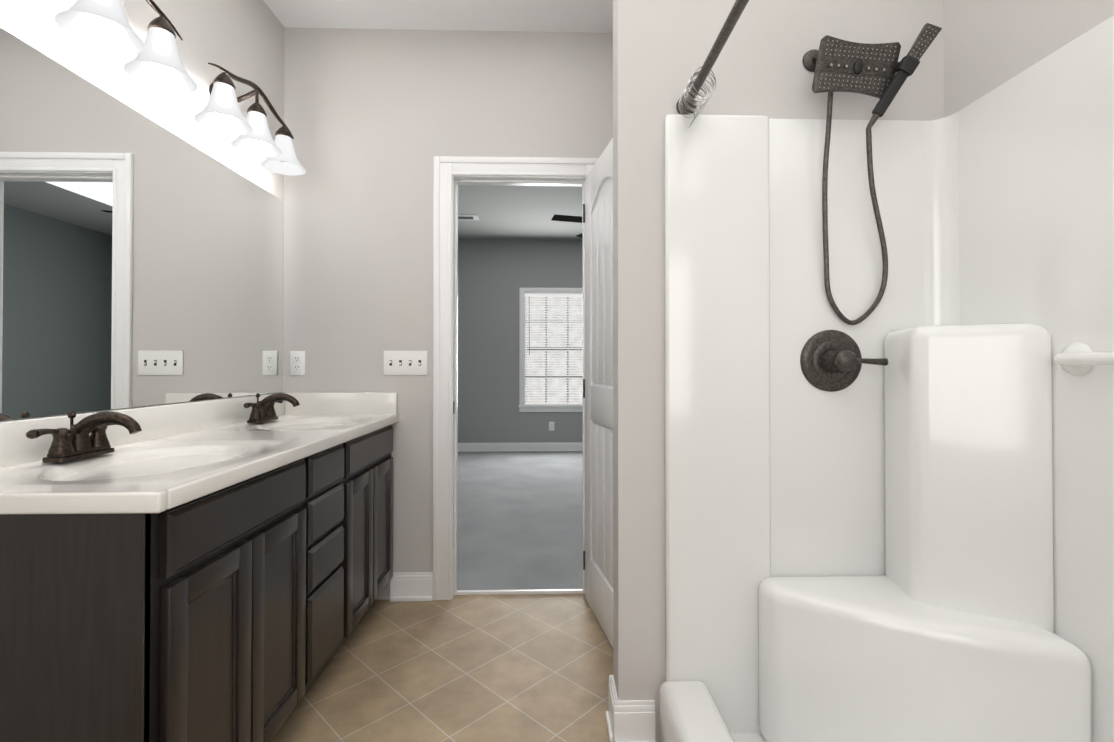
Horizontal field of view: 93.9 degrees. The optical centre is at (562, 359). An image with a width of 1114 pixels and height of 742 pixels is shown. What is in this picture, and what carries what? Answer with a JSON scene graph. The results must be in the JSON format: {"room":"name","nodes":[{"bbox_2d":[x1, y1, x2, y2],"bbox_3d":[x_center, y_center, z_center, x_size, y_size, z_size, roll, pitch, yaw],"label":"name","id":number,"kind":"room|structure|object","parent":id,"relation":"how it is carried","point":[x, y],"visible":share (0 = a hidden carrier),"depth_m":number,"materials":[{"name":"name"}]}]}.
{"room":"bathroom","nodes":[
{"label":"bathroom","id":0,"kind":"room"},
{"bbox_2d":[0,0,284,421],"bbox_3d":[-1.351,-0.241,0.765,0.120,2.740,3.670,0,-1,-2],"label":"wall","id":1,"kind":"structure","parent":0,"point":[244,39],"depth_m":1.87,"materials":[{"name":"grey paint"}]},
{"bbox_2d":[46,0,197,93],"bbox_3d":[-1.198,-0.957,1.331,0.212,0.246,0.586,0,-1,-2],"label":"sconce","id":2,"kind":"object","parent":1,"relation":"attached to","point":[156,62],"visible":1,"depth_m":1.41,"materials":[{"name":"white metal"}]},
{"bbox_2d":[0,27,282,420],"bbox_3d":[-1.312,-0.308,1.720,0.005,0.906,1.496,0,-1,-2],"label":"vanity mirror","id":3,"kind":"object","parent":1,"relation":"attached to","point":[141,259],"visible":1,"depth_m":1.52,"materials":[{"name":"clear glass"}]},
{"bbox_2d":[0,393,283,467],"bbox_3d":[-1.303,0.200,1.711,0.020,0.104,1.528,0,-1,-2],"label":"backsplash","id":4,"kind":"structure","parent":1,"relation":"attached to","point":[160,422],"depth_m":1.61,"materials":[{"name":"white stone"}]},
{"bbox_2d":[193,63,305,175],"bbox_3d":[-1.217,-0.951,2.036,0.212,0.246,0.586,0,-1,-2],"label":"sconce","id":5,"kind":"object","parent":1,"relation":"attached to","point":[220,112],"visible":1,"depth_m":2.00,"materials":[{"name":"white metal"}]},
{"bbox_2d":[263,0,612,239],"bbox_3d":[0.124,-1.641,2.918,5.740,0.100,7.870,0,-1,-2],"label":"ceiling","id":6,"kind":"structure","parent":0,"point":[590,16],"depth_m":2.47,"materials":[{"name":"white paint"}]},
{"bbox_2d":[458,215,478,219],"bbox_3d":[-1.099,-1.559,5.701,0.340,0.010,0.190,0,-1,-2],"label":"ceiling vent","id":7,"kind":"object","parent":6,"relation":"in","point":[467,217],"visible":0.67,"depth_m":5.68,"materials":[{"name":"silver metal"}]},
{"bbox_2d":[551,214,581,237],"bbox_3d":[0.535,-1.375,4.776,1.289,0.394,1.254,0,-1,-2],"label":"fan","id":8,"kind":"object","parent":6,"relation":"hanging from","point":[568,218],"visible":0.02,"depth_m":4.67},
{"bbox_2d":[271,594,612,741],"bbox_3d":[0.145,1.159,0.756,3.110,0.060,3.600,0,-1,-2],"label":"floor","id":9,"kind":"structure","parent":0,"point":[504,668],"depth_m":1.87,"materials":[{"name":"beige tile"}]},
{"bbox_2d":[0,420,398,741],"bbox_3d":[-1.047,0.715,1.717,0.534,0.847,1.520,0,-1,-2],"label":"bathroom vanity","id":10,"kind":"object","parent":9,"relation":"on","point":[219,570],"depth_m":1.15,"materials":[{"name":"black"}]},
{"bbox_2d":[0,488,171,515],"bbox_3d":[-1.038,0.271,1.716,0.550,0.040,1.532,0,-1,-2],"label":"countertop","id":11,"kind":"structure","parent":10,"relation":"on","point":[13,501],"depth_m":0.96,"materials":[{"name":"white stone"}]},
{"bbox_2d":[26,411,141,462],"bbox_3d":[-1.161,0.188,1.317,0.180,0.118,0.278,0,-1,-2],"label":"faucet","id":12,"kind":"object","parent":11,"relation":"on","point":[75,441],"visible":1,"depth_m":1.30,"materials":[{"name":"brown metal"}]},
{"bbox_2d":[243,393,299,422],"bbox_3d":[-1.183,0.196,2.156,0.180,0.118,0.278,0,-1,-2],"label":"faucet","id":13,"kind":"object","parent":11,"relation":"on","point":[263,410],"visible":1,"depth_m":2.14,"materials":[{"name":"brown metal"}]},
{"bbox_2d":[660,15,1113,741],"bbox_3d":[0.736,0.199,0.795,0.883,1.862,1.528,0,-1,-2],"label":"shower","id":14,"kind":"object","parent":9,"relation":"on","point":[912,541],"visible":1,"depth_m":1.41,"materials":[{"name":"white plastic"}]},
{"bbox_2d":[800,330,887,391],"bbox_3d":[0.811,0.002,1.498,0.211,0.184,0.099,0,-1,-2],"label":"shower valve","id":15,"kind":"object","parent":14,"relation":"attached to","point":[832,360],"visible":1,"depth_m":1.53,"materials":[{"name":"brown metal"}]},
{"bbox_2d":[1053,342,1113,375],"bbox_3d":[1.128,-0.005,0.873,0.062,0.076,0.656,0,-1,-2],"label":"grab bar","id":16,"kind":"object","parent":14,"relation":"attached to","point":[1077,358],"visible":1,"depth_m":1.13,"materials":[{"name":"white plastic"}]},
{"bbox_2d":[283,27,612,599],"bbox_3d":[-0.417,-0.224,2.565,1.840,2.740,0.120,0,-1,-2],"label":"wall","id":17,"kind":"structure","parent":0,"point":[376,121],"depth_m":2.50,"materials":[{"name":"grey paint"}]},
{"bbox_2d":[290,351,304,374],"bbox_3d":[-1.265,0.015,2.476,0.070,0.115,0.009,0,-1,-2],"label":"outlet","id":18,"kind":"object","parent":17,"relation":"attached to","point":[297,362],"visible":1,"depth_m":2.48,"materials":[{"name":"white plastic"}]},
{"bbox_2d":[284,392,398,415],"bbox_3d":[-1.052,0.207,2.472,0.522,0.104,0.020,0,-1,-2],"label":"backsplash","id":19,"kind":"structure","parent":17,"relation":"attached to","point":[311,403],"depth_m":2.46,"materials":[{"name":"white stone"}]},
{"bbox_2d":[384,351,426,374],"bbox_3d":[-0.751,0.015,2.486,0.199,0.110,0.016,0,-1,-2],"label":"switch plate","id":20,"kind":"object","parent":17,"relation":"attached to","point":[405,362],"visible":1,"depth_m":2.48,"materials":[{"name":"white plastic"}]},
{"bbox_2d":[433,156,597,600],"bbox_3d":[-0.211,0.085,2.568,0.822,2.123,0.156,0,-1,-2],"label":"door frame","id":21,"kind":"structure","parent":17,"relation":"attached to","point":[446,168],"depth_m":2.49,"materials":[{"name":"white wood"}]},
{"bbox_2d":[456,589,582,594],"bbox_3d":[-0.211,1.139,2.551,0.638,0.014,0.018,0,-1,-2],"label":"trim","id":22,"kind":"structure","parent":17,"relation":"attached to","point":[534,591],"depth_m":2.54,"materials":[{"name":"white"}]},
{"bbox_2d":[583,138,612,646],"bbox_3d":[0.214,0.128,2.192,0.112,2.012,0.636,0,-1,-12],"label":"door leaf","id":23,"kind":"structure","parent":17,"relation":"in","point":[598,387],"depth_m":2.25,"materials":[{"name":"white wood"}]},
{"bbox_2d":[457,451,582,589],"bbox_3d":[0.077,1.190,4.691,5.740,0.072,4.270,0,-1,-2],"label":"floor","id":24,"kind":"structure","parent":0,"point":[519,520],"depth_m":3.71,"materials":[{"name":"grey carpet"}]},
{"bbox_2d":[458,239,581,442],"bbox_3d":[0.077,-0.204,4.679,5.740,2.740,4.320,0,-1,-2],"label":"wall","id":25,"kind":"structure","parent":0,"point":[494,275],"depth_m":6.70,"materials":[{"name":"grey paint"}]},
{"bbox_2d":[458,442,581,451],"bbox_3d":[0.024,1.125,6.693,5.500,0.120,0.026,0,-1,-1],"label":"baseboard","id":26,"kind":"structure","parent":25,"relation":"attached to","point":[548,446],"depth_m":6.66,"materials":[{"name":"white wood"}]},
{"bbox_2d":[518,288,581,411],"bbox_3d":[-0.077,-0.130,6.753,0.990,1.600,0.165,0,-1,-2],"label":"bedroom window","id":27,"kind":"structure","parent":25,"relation":"attached to","point":[525,405],"depth_m":6.74,"materials":[{"name":"white plastic"}]},
{"bbox_2d":[549,422,553,430],"bbox_3d":[-0.146,0.855,6.699,0.070,0.115,0.009,0,-1,-2],"label":"outlet","id":28,"kind":"object","parent":25,"relation":"attached to","point":[551,426],"visible":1,"depth_m":6.70,"materials":[{"name":"white plastic"}]},
{"bbox_2d":[613,0,943,741],"bbox_3d":[0.720,-0.233,1.625,1.115,2.740,0.120,0,-1,-2],"label":"wall","id":29,"kind":"structure","parent":0,"point":[661,49],"depth_m":1.56,"materials":[{"name":"grey paint"}]},
{"bbox_2d":[389,572,654,741],"bbox_3d":[-0.206,1.076,2.001,1.206,0.130,0.996,0,-1,-2],"label":"baseboard","id":30,"kind":"structure","parent":29,"relation":"attached to","point":[630,720],"depth_m":1.54,"materials":[{"name":"white wood"}]},
{"bbox_2d":[676,0,748,127],"bbox_3d":[0.389,-0.738,0.795,0.073,0.117,1.529,0,-1,-2],"label":"curtain rod","id":31,"kind":"object","parent":29,"relation":"attached to","point":[686,104],"visible":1,"depth_m":1.38,"materials":[{"name":"brown metal"}]},
{"bbox_2d":[802,23,941,324],"bbox_3d":[0.871,-0.521,1.485,0.322,0.832,0.146,0,-1,7],"label":"shower head","id":32,"kind":"object","parent":29,"relation":"attached to","point":[834,64],"visible":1,"depth_m":1.46},
{"bbox_2d":[943,0,1113,117],"bbox_3d":[1.251,-0.244,0.348,0.120,2.740,2.460,0,-1,-2],"label":"wall","id":33,"kind":"structure","parent":0,"point":[990,45],"depth_m":1.39,"materials":[{"name":"grey paint"}]},
{"label":"outside","id":34,"kind":"structure","parent":0,"visible":0},
{"bbox_2d":[528,297,581,401],"bbox_3d":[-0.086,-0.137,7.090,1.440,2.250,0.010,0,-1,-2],"label":"window blinds","id":35,"kind":"object","parent":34,"point":[555,351],"depth_m":7.08,"materials":[{"name":"white plastic"}]}
]}

